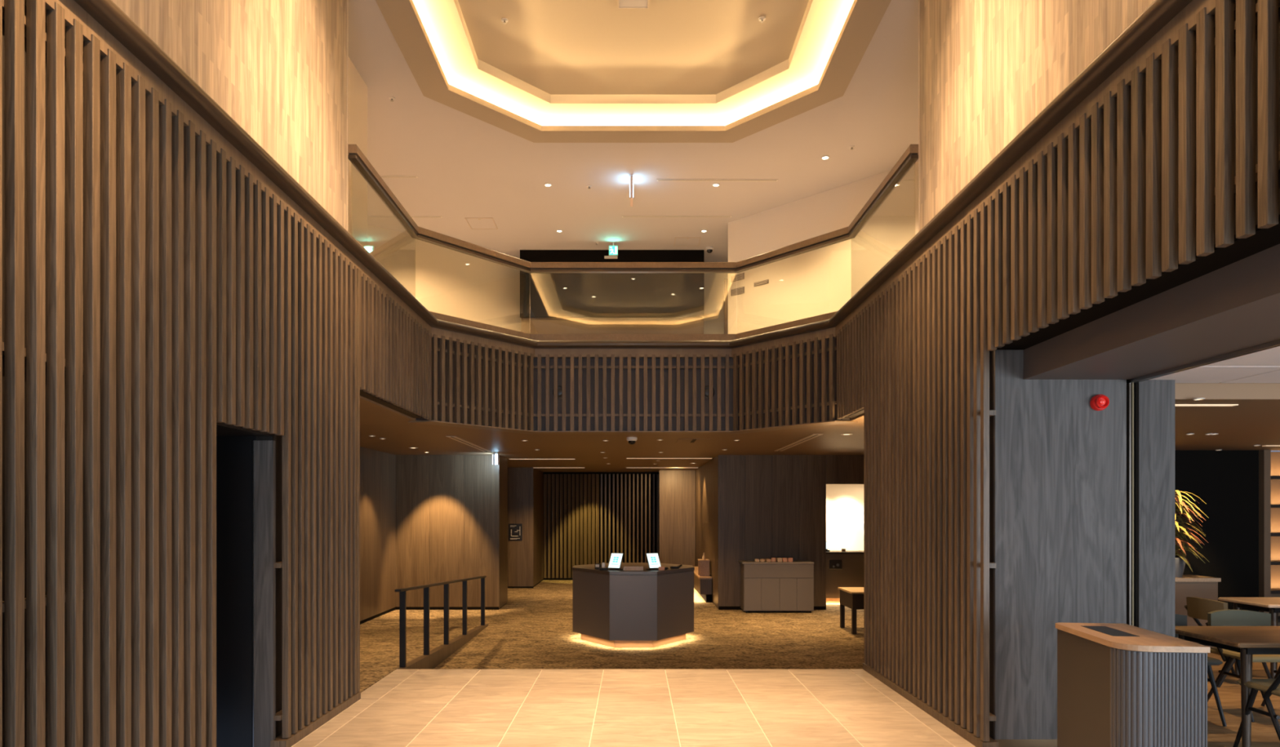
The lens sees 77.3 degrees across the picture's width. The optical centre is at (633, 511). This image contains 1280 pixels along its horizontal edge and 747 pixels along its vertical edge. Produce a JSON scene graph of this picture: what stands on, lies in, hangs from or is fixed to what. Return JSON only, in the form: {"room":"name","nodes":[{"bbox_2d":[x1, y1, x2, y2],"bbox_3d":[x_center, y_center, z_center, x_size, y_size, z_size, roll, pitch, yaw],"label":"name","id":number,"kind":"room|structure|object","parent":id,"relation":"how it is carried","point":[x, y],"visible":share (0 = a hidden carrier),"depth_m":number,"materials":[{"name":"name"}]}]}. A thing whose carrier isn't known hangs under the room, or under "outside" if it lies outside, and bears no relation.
{"room":"lobby","nodes":[
{"label":"lobby","id":0,"kind":"room"},
{"bbox_2d":[0,0,431,746],"bbox_3d":[-3.422,-0.260,2.863,2.356,3.600,12.126,0,0,0],"label":"wall","id":1,"kind":"structure","parent":0,"point":[153,295],"depth_m":3.75,"materials":[{"name":"brown wood"}]},
{"bbox_2d":[216,422,275,746],"bbox_3d":[-2.815,0.510,4.772,0.970,2.060,0.875,0,0,0],"label":"door","id":2,"kind":"structure","parent":1,"relation":"in","point":[246,465],"depth_m":5.18,"materials":[{"name":"grey wood"}]},
{"bbox_2d":[111,0,347,231],"bbox_3d":[-2.693,-3.357,1.887,0.414,2.595,10.174,0,0,0],"label":"wall","id":3,"kind":"structure","parent":0,"point":[278,68],"depth_m":5.62,"materials":[{"name":"brown wood"}]},
{"bbox_2d":[347,56,367,250],"bbox_3d":[-3.158,-3.308,7.835,0.485,2.695,1.870,0,0,0],"label":"wall","id":4,"kind":"structure","parent":0,"point":[357,87],"depth_m":8.42,"materials":[{"name":"beige paint"}]},
{"bbox_2d":[360,446,507,624],"bbox_3d":[-3.586,0.375,10.875,2.328,2.790,9.150,0,0,0],"label":"wall","id":5,"kind":"structure","parent":0,"point":[425,519],"depth_m":14.44,"materials":[{"name":"brown wood"}]},
{"bbox_2d":[367,224,520,331],"bbox_3d":[-4.313,-3.308,13.068,5.816,2.695,0.150,0,0,-40],"label":"wall","id":6,"kind":"structure","parent":0,"point":[445,281],"depth_m":13.92,"materials":[{"name":"beige paint"}]},
{"bbox_2d":[507,466,543,587],"bbox_3d":[-5.655,0.375,17.450,6.690,2.790,6.900,0,0,0],"label":"wall","id":7,"kind":"structure","parent":0,"point":[525,484],"depth_m":18.49,"materials":[{"name":"brown wood"}]},
{"bbox_2d":[508,523,522,540],"bbox_3d":[-2.720,0.470,18.474,0.310,0.380,0.027,0,0,0],"label":"map","id":8,"kind":"object","parent":7,"relation":"attached to","point":[515,530],"visible":1,"depth_m":18.46,"materials":[{"name":"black plastic"}]},
{"bbox_2d":[542,471,658,580],"bbox_3d":[-0.850,0.375,21.005,3.100,2.790,0.690,0,0,0],"label":"wall","id":9,"kind":"structure","parent":0,"point":[588,517],"depth_m":20.72,"materials":[{"name":"brown wood"}]},
{"bbox_2d":[360,580,863,669],"bbox_3d":[0.000,1.870,14.900,18.000,0.200,14.200,0,0,0],"label":"floor","id":10,"kind":"structure","parent":0,"point":[533,629],"depth_m":11.05,"materials":[{"name":"brown carpet"}]},
{"bbox_2d":[395,623,488,669],"bbox_3d":[-2.290,1.665,10.130,0.080,0.250,4.580,0,0,0],"label":"trim","id":11,"kind":"structure","parent":10,"relation":"on","point":[437,655],"depth_m":9.41,"materials":[{"name":"brown wood"}]},
{"bbox_2d":[395,575,486,666],"bbox_3d":[-2.290,1.268,10.040,0.060,1.021,4.520,0,0,0],"label":"ramp railing","id":12,"kind":"object","parent":11,"relation":"on","point":[402,592],"visible":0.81,"depth_m":8.84,"materials":[{"name":"black metal"}]},
{"bbox_2d":[572,562,694,647],"bbox_3d":[0.000,1.270,11.175,1.692,1.000,1.762,0,0,0],"label":"reception desk","id":13,"kind":"object","parent":10,"relation":"on","point":[614,608],"visible":0.88,"depth_m":10.45,"materials":[{"name":"laminate"}]},
{"bbox_2d":[595,563,601,568],"bbox_3d":[-0.470,0.733,10.719,0.070,0.075,0.102,0,0,10],"label":"card reader","id":14,"kind":"object","parent":13,"relation":"on","point":[597,566],"visible":0.83,"depth_m":10.67,"materials":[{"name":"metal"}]},
{"bbox_2d":[598,567,608,569],"bbox_3d":[-0.392,0.753,10.545,0.120,0.033,0.070,0,0,-20],"label":"payment terminal","id":15,"kind":"object","parent":13,"relation":"on","point":[599,568],"visible":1,"depth_m":10.52,"materials":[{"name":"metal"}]},
{"bbox_2d":[608,552,623,569],"bbox_3d":[-0.226,0.660,10.578,0.180,0.220,0.140,0,0,26],"label":"tablet","id":16,"kind":"object","parent":13,"relation":"on","point":[615,560],"visible":1,"depth_m":10.56,"materials":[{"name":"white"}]},
{"bbox_2d":[623,566,643,570],"bbox_3d":[0.000,0.748,10.520,0.260,0.045,0.120,0,0,0],"label":"tray","id":17,"kind":"object","parent":13,"relation":"on","point":[625,568],"visible":1,"depth_m":10.57,"materials":[{"name":"brown wood"}]},
{"bbox_2d":[572,562,694,574],"bbox_3d":[0.000,0.792,11.175,1.692,0.045,1.762,0,0,0],"label":"countertop","id":18,"kind":"structure","parent":13,"relation":"on","point":[587,567],"depth_m":10.79,"materials":[{"name":"brown wood"}]},
{"bbox_2d":[645,552,661,569],"bbox_3d":[0.261,0.660,10.578,0.180,0.220,0.140,0,0,-26],"label":"tablet","id":19,"kind":"object","parent":13,"relation":"on","point":[653,560],"visible":1,"depth_m":10.56,"materials":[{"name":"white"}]},
{"bbox_2d":[658,566,664,570],"bbox_3d":[0.370,0.748,10.500,0.080,0.045,0.060,0,0,0],"label":"box","id":20,"kind":"object","parent":13,"relation":"on","point":[660,568],"visible":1,"depth_m":10.47,"materials":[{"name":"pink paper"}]},
{"bbox_2d":[670,564,682,568],"bbox_3d":[0.583,0.743,10.824,0.166,0.055,0.070,0,0,-10],"label":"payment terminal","id":21,"kind":"object","parent":13,"relation":"on","point":[681,565],"visible":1,"depth_m":10.80,"materials":[{"name":"plastic"}]},
{"bbox_2d":[693,566,711,602],"bbox_3d":[1.405,1.525,17.075,0.250,0.490,3.090,0,0,0],"label":"base cabinet","id":22,"kind":"object","parent":10,"relation":"on","point":[703,584],"depth_m":15.60,"materials":[{"name":"brown wood"}]},
{"bbox_2d":[693,566,711,578],"bbox_3d":[1.405,1.295,17.075,0.250,0.030,3.090,0,0,0],"label":"countertop","id":23,"kind":"structure","parent":22,"relation":"on","point":[695,571],"depth_m":15.95,"materials":[{"name":"brown wood"}]},
{"bbox_2d":[697,559,710,576],"bbox_3d":[1.405,1.120,15.980,0.210,0.320,0.400,0,0,0],"label":"display stand","id":24,"kind":"object","parent":22,"relation":"on","point":[703,565],"visible":0.98,"depth_m":15.79,"materials":[{"name":"brown wood"}]},
{"bbox_2d":[738,560,813,613],"bbox_3d":[2.525,1.327,14.180,1.250,0.885,0.480,0,0,0],"label":"base cabinet","id":25,"kind":"object","parent":10,"relation":"on","point":[765,585],"visible":0.99,"depth_m":13.95,"materials":[{"name":"laminate"}]},
{"bbox_2d":[776,557,782,561],"bbox_3d":[2.577,0.850,14.120,0.080,0.070,0.124,0,0,-1],"label":"gift box","id":26,"kind":"object","parent":25,"relation":"on","point":[778,559],"visible":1,"depth_m":14.06,"materials":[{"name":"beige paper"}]},
{"bbox_2d":[782,557,787,561],"bbox_3d":[2.675,0.850,14.140,0.080,0.070,0.124,0,0,3],"label":"gift box","id":27,"kind":"object","parent":25,"relation":"on","point":[784,559],"visible":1,"depth_m":14.08,"materials":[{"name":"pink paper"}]},
{"bbox_2d":[787,557,792,561],"bbox_3d":[2.773,0.850,14.120,0.080,0.070,0.124,0,0,11],"label":"gift box","id":28,"kind":"object","parent":25,"relation":"on","point":[789,559],"visible":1,"depth_m":14.06,"materials":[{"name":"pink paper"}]},
{"bbox_2d":[826,550,863,602],"bbox_3d":[4.840,1.275,15.700,2.720,0.990,0.600,0,0,0],"label":"base cabinet","id":29,"kind":"object","parent":10,"relation":"on","point":[843,569],"depth_m":15.43,"materials":[{"name":"brown wood"}]},
{"bbox_2d":[826,541,830,551],"bbox_3d":[3.714,0.682,15.644,0.225,0.195,0.110,0,0,-8],"label":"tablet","id":30,"kind":"object","parent":29,"relation":"on","point":[827,549],"visible":0.36,"depth_m":15.61,"materials":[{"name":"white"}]},
{"bbox_2d":[826,550,863,554],"bbox_3d":[4.840,0.800,15.700,2.720,0.040,0.600,0,0,0],"label":"countertop","id":31,"kind":"structure","parent":29,"relation":"on","point":[832,552],"depth_m":15.40,"materials":[{"name":"brown wood"}]},
{"bbox_2d":[838,586,863,634],"bbox_3d":[3.610,1.465,11.890,0.940,0.610,0.760,0,0,0],"label":"side table","id":32,"kind":"object","parent":10,"relation":"on","point":[852,597],"visible":0.48,"depth_m":11.65,"materials":[{"name":"brown wood"}]},
{"bbox_2d":[360,395,863,471],"bbox_3d":[0.000,-1.515,14.100,18.000,0.990,15.800,0,0,0],"label":"ceiling","id":33,"kind":"structure","parent":0,"point":[381,421],"depth_m":12.33,"materials":[{"name":"paint"}]},
{"bbox_2d":[445,435,490,451],"bbox_3d":[-2.465,-1.014,12.150,0.130,0.008,2.700,0,0,0],"label":"ceiling vent","id":34,"kind":"object","parent":33,"relation":"in","point":[455,437],"visible":1,"depth_m":11.83,"materials":[{"name":"metal"}]},
{"bbox_2d":[492,452,498,465],"bbox_3d":[-2.364,-0.910,13.748,0.097,0.220,0.066,0,0,12],"label":"sign","id":35,"kind":"object","parent":33,"relation":"attached to","point":[495,455],"visible":1,"depth_m":13.72,"materials":[{"name":"white plastic"}]},
{"bbox_2d":[509,458,575,459],"bbox_3d":[-1.765,-1.014,15.500,1.270,0.008,0.100,0,0,0],"label":"ceiling vent","id":36,"kind":"object","parent":33,"relation":"in","point":[509,459],"visible":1,"depth_m":15.48,"materials":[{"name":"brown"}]},
{"bbox_2d":[626,436,637,444],"bbox_3d":[-0.020,-0.970,11.000,0.150,0.100,0.150,0,0,0],"label":"security camera","id":37,"kind":"object","parent":33,"relation":"attached to","point":[632,440],"visible":1,"depth_m":10.95,"materials":[{"name":"white plastic"}]},
{"bbox_2d":[626,457,711,458],"bbox_3d":[0.685,-1.014,15.300,1.630,0.008,0.100,0,0,0],"label":"ceiling vent","id":38,"kind":"object","parent":33,"relation":"in","point":[626,458],"visible":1,"depth_m":15.25,"materials":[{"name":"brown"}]},
{"bbox_2d":[675,438,711,442],"bbox_3d":[0.860,-1.014,11.475,0.460,0.008,0.550,0,0,0],"label":"ceiling vent","id":39,"kind":"object","parent":33,"relation":"in","point":[679,440],"visible":1,"depth_m":11.39,"materials":[{"name":"metal"}]},
{"bbox_2d":[773,434,822,451],"bbox_3d":[2.425,-1.014,11.950,0.130,0.008,2.900,0,0,0],"label":"ceiling vent","id":40,"kind":"object","parent":33,"relation":"in","point":[812,436],"visible":1,"depth_m":11.66,"materials":[{"name":"metal"}]},
{"bbox_2d":[520,317,703,333],"bbox_3d":[-0.372,-3.308,14.360,3.255,2.695,0.180,0,0,0],"label":"wall","id":41,"kind":"structure","parent":0,"point":[528,325],"depth_m":14.27,"materials":[{"name":"beige paint"}]},
{"bbox_2d":[520,249,704,317],"bbox_3d":[-0.380,-4.058,14.252,3.280,1.195,0.035,0,0,0],"label":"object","id":42,"kind":"structure","parent":41,"relation":"attached to","point":[541,295],"depth_m":14.23,"materials":[{"name":"black"}]},
{"bbox_2d":[347,0,918,262],"bbox_3d":[0.000,-4.801,6.300,18.000,0.317,19.400,0,0,0],"label":"ceiling","id":43,"kind":"structure","parent":0,"point":[486,113],"depth_m":9.41,"materials":[{"name":"paint"}]},
{"bbox_2d":[388,96,395,102],"bbox_3d":[-2.718,-4.638,9.010,0.070,0.034,0.068,0,0,0],"label":"sprinkler","id":44,"kind":"object","parent":43,"relation":"attached to","point":[391,98],"visible":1,"depth_m":9.00,"materials":[{"name":"white plastic"}]},
{"bbox_2d":[379,175,417,177],"bbox_3d":[-3.375,-4.649,11.120,0.750,0.008,0.060,0,0,0],"label":"ceiling vent","id":45,"kind":"object","parent":43,"relation":"in","point":[381,176],"visible":0.64,"depth_m":11.11,"materials":[{"name":"white plastic"}]},
{"bbox_2d":[367,216,442,217],"bbox_3d":[-3.610,-4.649,12.630,1.180,0.008,0.060,0,0,0],"label":"ceiling vent","id":46,"kind":"object","parent":43,"relation":"in","point":[367,216],"visible":0.61,"depth_m":12.65,"materials":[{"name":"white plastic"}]},
{"bbox_2d":[465,217,497,229],"bbox_3d":[-2.450,-4.651,12.930,0.440,0.009,0.500,0,0,0],"label":"access hatch","id":47,"kind":"object","parent":43,"relation":"attached to","point":[473,223],"visible":1,"depth_m":12.91,"materials":[{"name":"metal"}]},
{"bbox_2d":[501,17,507,24],"bbox_3d":[-1.285,-4.889,7.988,0.070,0.034,0.068,0,0,0],"label":"sprinkler","id":48,"kind":"object","parent":43,"relation":"attached to","point":[504,20],"visible":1,"depth_m":7.98,"materials":[{"name":"white metal"}]},
{"bbox_2d":[544,183,551,186],"bbox_3d":[-1.216,-4.649,11.400,0.110,0.009,0.108,0,0,0],"label":"recessed light","id":49,"kind":"object","parent":43,"relation":"in","point":[545,184],"visible":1,"depth_m":11.39,"materials":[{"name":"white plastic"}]},
{"bbox_2d":[604,242,617,258],"bbox_3d":[-0.384,-4.518,13.841,0.233,0.275,0.058,0,0,0],"label":"exit sign","id":50,"kind":"object","parent":43,"relation":"hanging from","point":[613,250],"visible":1,"depth_m":13.83,"materials":[{"name":"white plastic"}]},
{"bbox_2d":[629,176,633,206],"bbox_3d":[-0.025,-4.490,11.200,0.052,0.330,0.300,0,0,0],"label":"sign","id":51,"kind":"object","parent":43,"relation":"attached to","point":[631,178],"visible":1,"depth_m":11.05,"materials":[{"name":"white"}]},
{"bbox_2d":[617,0,648,8],"bbox_3d":[0.000,-4.902,7.550,0.300,0.009,0.500,0,0,0],"label":"access hatch","id":52,"kind":"object","parent":43,"relation":"attached to","point":[624,4],"visible":1,"depth_m":7.73,"materials":[{"name":"metal"}]},
{"bbox_2d":[673,237,701,246],"bbox_3d":[0.930,-4.651,13.800,0.440,0.009,0.440,0,0,0],"label":"access hatch","id":53,"kind":"object","parent":43,"relation":"attached to","point":[678,242],"visible":1,"depth_m":13.81,"materials":[{"name":"paint"}]},
{"bbox_2d":[705,245,713,253],"bbox_3d":[1.345,-4.605,14.100,0.150,0.100,0.150,0,0,0],"label":"security camera","id":54,"kind":"object","parent":43,"relation":"attached to","point":[709,249],"visible":1,"depth_m":14.06,"materials":[{"name":"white plastic"}]},
{"bbox_2d":[711,183,719,186],"bbox_3d":[1.178,-4.649,11.400,0.110,0.009,0.108,0,0,0],"label":"recessed light","id":55,"kind":"object","parent":43,"relation":"in","point":[713,184],"visible":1,"depth_m":11.39,"materials":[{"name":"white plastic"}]},
{"bbox_2d":[657,178,777,181],"bbox_3d":[1.180,-4.649,11.235,1.700,0.008,0.070,0,0,0],"label":"ceiling vent","id":56,"kind":"object","parent":43,"relation":"in","point":[658,180],"visible":1,"depth_m":11.21,"materials":[{"name":"white plastic"}]},
{"bbox_2d":[758,16,765,23],"bbox_3d":[1.281,-4.889,7.966,0.070,0.034,0.068,0,0,0],"label":"sprinkler","id":57,"kind":"object","parent":43,"relation":"attached to","point":[762,19],"visible":1,"depth_m":7.96,"materials":[{"name":"white metal"}]},
{"bbox_2d":[821,155,829,159],"bbox_3d":[2.525,-4.649,10.520,0.110,0.009,0.108,0,0,0],"label":"recessed light","id":58,"kind":"object","parent":43,"relation":"in","point":[824,157],"visible":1,"depth_m":10.52,"materials":[{"name":"white plastic"}]},
{"bbox_2d":[290,625,975,746],"bbox_3d":[-1.100,1.690,4.600,7.000,0.300,15.600,0,0,0],"label":"floor","id":59,"kind":"structure","parent":0,"point":[406,707],"depth_m":6.24,"materials":[{"name":"tile"}]},
{"bbox_2d":[408,333,857,434],"bbox_3d":[0.000,-1.534,9.676,5.080,1.052,1.468,0,0,0],"label":"slatted balcony front","id":60,"kind":"structure","parent":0,"point":[794,387],"depth_m":10.01,"materials":[{"name":"brown wood"}]},
{"bbox_2d":[552,385,561,399],"bbox_3d":[-0.945,-1.520,10.194,0.170,0.170,0.022,0,0,0],"label":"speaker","id":61,"kind":"object","parent":60,"relation":"attached to","point":[559,388],"visible":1,"depth_m":10.19},
{"bbox_2d":[704,385,714,399],"bbox_3d":[0.952,-1.520,10.194,0.170,0.170,0.022,0,0,0],"label":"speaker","id":62,"kind":"object","parent":60,"relation":"attached to","point":[706,388],"visible":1,"depth_m":10.19},
{"bbox_2d":[703,273,728,333],"bbox_3d":[0.000,-3.308,6.000,14.000,2.695,18.400,0,0,0],"label":"glass panel","id":63,"kind":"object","parent":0,"point":[713,319],"depth_m":15.05,"materials":[{"name":"clear glass"}]},
{"bbox_2d":[24,0,1235,358],"bbox_3d":[0.000,-2.120,3.690,5.020,0.326,13.380,0,0,0],"label":"trim","id":64,"kind":"structure","parent":63,"relation":"attached to","point":[1162,20],"depth_m":4.84,"materials":[{"name":"brown wood"}]},
{"bbox_2d":[347,144,918,273],"bbox_3d":[0.000,-2.734,8.684,5.014,0.948,3.387,0,0,0],"label":"handrail","id":65,"kind":"object","parent":64,"relation":"on","point":[355,155],"visible":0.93,"depth_m":9.45,"materials":[{"name":"brown wood"}]},
{"bbox_2d":[724,279,728,333],"bbox_3d":[1.637,-3.033,13.990,0.115,2.045,0.120,0,0,0],"label":"glass balustrade","id":66,"kind":"object","parent":63,"relation":"in","point":[726,281],"depth_m":13.95,"materials":[{"name":"clear glass"}]},
{"bbox_2d":[658,454,863,609],"bbox_3d":[4.821,0.375,17.668,8.358,2.790,6.464,0,0,0],"label":"wall","id":67,"kind":"structure","parent":0,"point":[731,509],"depth_m":14.44,"materials":[{"name":"brown wood"}]},
{"bbox_2d":[728,161,918,333],"bbox_3d":[4.005,-3.308,10.507,6.891,2.695,0.120,0,0,45],"label":"wall","id":68,"kind":"structure","parent":0,"point":[821,281],"depth_m":11.76,"materials":[{"name":"beige paint"}]},
{"bbox_2d":[730,272,744,282],"bbox_3d":[1.661,-3.730,12.753,0.016,0.100,0.260,0,0,-45],"label":"air vent","id":69,"kind":"object","parent":68,"relation":"attached to","point":[740,276],"visible":1,"depth_m":12.75,"materials":[{"name":"metal"}]},
{"bbox_2d":[730,286,744,296],"bbox_3d":[1.661,-3.510,12.753,0.016,0.100,0.260,0,0,-45],"label":"air vent","id":70,"kind":"object","parent":68,"relation":"attached to","point":[740,290],"visible":1,"depth_m":12.75,"materials":[{"name":"metal"}]},
{"bbox_2d":[754,279,768,286],"bbox_3d":[1.986,-3.550,12.428,0.016,0.055,0.270,0,0,-45],"label":"air vent","id":71,"kind":"object","parent":68,"relation":"attached to","point":[765,282],"visible":1,"depth_m":12.42,"materials":[{"name":"metal"}]},
{"bbox_2d":[826,484,863,550],"bbox_3d":[5.150,0.375,16.000,3.700,2.790,2.700,0,0,0],"label":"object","id":72,"kind":"structure","parent":0,"point":[844,502],"depth_m":17.20,"materials":[{"name":"white"}]},
{"bbox_2d":[918,0,1155,231],"bbox_3d":[2.693,-3.357,1.887,0.414,2.595,10.174,0,0,0],"label":"wall","id":73,"kind":"structure","parent":0,"point":[988,68],"depth_m":5.63,"materials":[{"name":"brown wood"}]},
{"bbox_2d":[836,0,1279,746],"bbox_3d":[2.722,-0.260,2.850,0.956,3.600,12.100,0,0,0],"label":"wall","id":74,"kind":"structure","parent":0,"point":[1174,182],"depth_m":4.95,"materials":[{"name":"brown wood"}]},
{"bbox_2d":[993,350,1126,746],"bbox_3d":[2.779,0.245,5.210,0.853,2.590,0.020,0,0,0],"label":"end panel","id":75,"kind":"object","parent":74,"relation":"attached to","point":[1060,462],"visible":0.68,"depth_m":5.20,"materials":[{"name":"grey wood"}]},
{"bbox_2d":[1089,394,1109,410],"bbox_3d":[3.020,-0.706,5.168,0.104,0.104,0.064,0,0,0],"label":"lamp","id":76,"kind":"object","parent":75,"relation":"attached to","point":[1100,402],"visible":1,"depth_m":5.15,"materials":[{"name":"red plastic"}]},
{"bbox_2d":[1133,382,1135,626],"bbox_3d":[2.930,0.240,6.565,1.140,2.600,2.530,0,0,0],"label":"wall","id":77,"kind":"structure","parent":0,"point":[1135,383],"depth_m":5.30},
{"bbox_2d":[1023,244,1279,383],"bbox_3d":[2.920,-1.373,1.100,0.770,1.075,8.600,0,0,0],"label":"ceiling beam","id":78,"kind":"structure","parent":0,"point":[1232,310],"depth_m":4.01,"materials":[{"name":"paint"}]},
{"bbox_2d":[1126,379,1174,636],"bbox_3d":[3.370,0.340,5.260,0.330,2.400,0.120,0,0,0],"label":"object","id":79,"kind":"structure","parent":78,"relation":"hanging from","point":[1154,398],"depth_m":5.22,"materials":[{"name":"grey wood"}]},
{"bbox_2d":[1151,346,1279,382],"bbox_3d":[6.325,-0.960,1.090,6.150,0.200,8.580,0,0,0],"label":"ceiling","id":80,"kind":"structure","parent":0,"point":[1261,366],"depth_m":4.93,"materials":[{"name":"white paint"}]},
{"bbox_2d":[1174,449,1258,611],"bbox_3d":[6.425,0.240,3.400,6.050,2.600,13.200,0,0,0],"label":"wall","id":81,"kind":"structure","parent":0,"point":[1227,481],"depth_m":9.85,"materials":[{"name":"black paint"}]},
{"bbox_2d":[1174,382,1279,450],"bbox_3d":[6.325,-0.907,7.640,6.150,0.305,4.520,0,0,0],"label":"ceiling","id":82,"kind":"structure","parent":0,"point":[1255,420],"depth_m":6.38,"materials":[{"name":"beige paint"}]},
{"bbox_2d":[1192,397,1204,399],"bbox_3d":[3.766,-0.750,5.329,0.070,0.009,0.069,0,0,0],"label":"recessed light","id":83,"kind":"object","parent":82,"relation":"in","point":[1197,398],"visible":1,"depth_m":5.31,"materials":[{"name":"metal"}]},
{"bbox_2d":[1174,404,1238,406],"bbox_3d":[3.875,-0.749,5.650,0.750,0.008,0.060,0,0,0],"label":"ceiling light","id":84,"kind":"object","parent":82,"relation":"in","point":[1175,405],"visible":0.64,"depth_m":5.63,"materials":[{"name":"white plastic"}]},
{"bbox_2d":[1262,444,1279,446],"bbox_3d":[8.050,-0.749,9.130,1.700,0.008,0.060,0,0,0],"label":"ceiling vent","id":85,"kind":"object","parent":82,"relation":"in","point":[1266,445],"visible":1,"depth_m":9.13,"materials":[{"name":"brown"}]},
{"bbox_2d":[1207,646,1279,746],"bbox_3d":[5.855,1.547,4.325,6.888,0.012,10.648,0,0,0],"label":"planks","id":86,"kind":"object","parent":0,"point":[1264,734],"visible":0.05,"depth_m":6.04,"materials":[{"name":"brown wood"}]},
{"bbox_2d":[1055,622,1210,746],"bbox_3d":[2.575,1.089,4.200,0.390,0.901,0.800,0,0,6],"label":"counter","id":87,"kind":"object","parent":86,"relation":"on","point":[1119,685],"visible":1,"depth_m":3.88,"materials":[{"name":"laminate"}]},
{"bbox_2d":[1174,574,1221,647],"bbox_3d":[5.750,1.135,9.025,1.400,0.810,0.490,0,0,0],"label":"sideboard","id":88,"kind":"object","parent":86,"relation":"on","point":[1187,585],"visible":0.19,"depth_m":8.79,"materials":[{"name":"brown wood"}]},
{"bbox_2d":[1174,489,1208,577],"bbox_3d":[6.021,0.240,8.958,0.661,0.979,0.652,0,0,0],"label":"potted plant","id":89,"kind":"object","parent":88,"relation":"on","point":[1180,561],"visible":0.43,"depth_m":8.83,"materials":[{"name":"yellow plant"}]},
{"bbox_2d":[1174,613,1226,726],"bbox_3d":[4.020,1.163,5.996,0.493,0.766,0.533,0,0,0],"label":"dining chair","id":90,"kind":"object","parent":86,"relation":"on","point":[1180,620],"visible":0.15,"depth_m":5.83,"materials":[{"name":"fabric"}]},
{"bbox_2d":[1174,626,1279,746],"bbox_3d":[4.870,1.180,5.360,2.200,0.720,0.760,0,0,0],"label":"dining table","id":91,"kind":"object","parent":86,"relation":"on","point":[1248,641],"visible":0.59,"depth_m":5.13,"materials":[{"name":"brown wood"}]},
{"bbox_2d":[1184,596,1271,687],"bbox_3d":[5.364,1.163,7.250,0.533,0.766,0.493,0,0,0],"label":"dining chair","id":92,"kind":"object","parent":86,"relation":"on","point":[1197,608],"visible":0.26,"depth_m":7.17,"materials":[{"name":"fabric"}]},
{"bbox_2d":[1205,608,1279,721],"bbox_3d":[4.760,1.163,6.116,0.493,0.766,0.533,0,0,0],"label":"dining chair","id":93,"kind":"object","parent":86,"relation":"on","point":[1227,617],"visible":0.58,"depth_m":6.29,"materials":[{"name":"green fabric"}]},
{"bbox_2d":[1217,596,1279,678],"bbox_3d":[6.550,1.180,7.360,1.900,0.720,0.620,0,0,0],"label":"dining table","id":94,"kind":"object","parent":86,"relation":"on","point":[1271,604],"visible":0.56,"depth_m":7.31,"materials":[{"name":"brown wood"}]},
{"bbox_2d":[1232,673,1279,746],"bbox_3d":[4.100,1.163,4.904,0.493,0.766,0.533,0,0,0],"label":"dining chair","id":95,"kind":"object","parent":86,"relation":"on","point":[1267,686],"visible":1,"depth_m":4.94,"materials":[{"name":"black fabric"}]},
{"bbox_3d":[5.850,1.646,3.320,6.900,0.188,13.040,0,0,0],"label":"floor","id":96,"kind":"structure","parent":0,"visible":0},
{"bbox_2d":[1258,449,1279,626],"bbox_3d":[8.500,0.393,9.970,1.560,2.295,0.360,0,0,0],"label":"shelving unit","id":97,"kind":"object","parent":96,"relation":"on","point":[1268,460],"visible":0.39,"depth_m":9.82,"materials":[{"name":"brown wood"}]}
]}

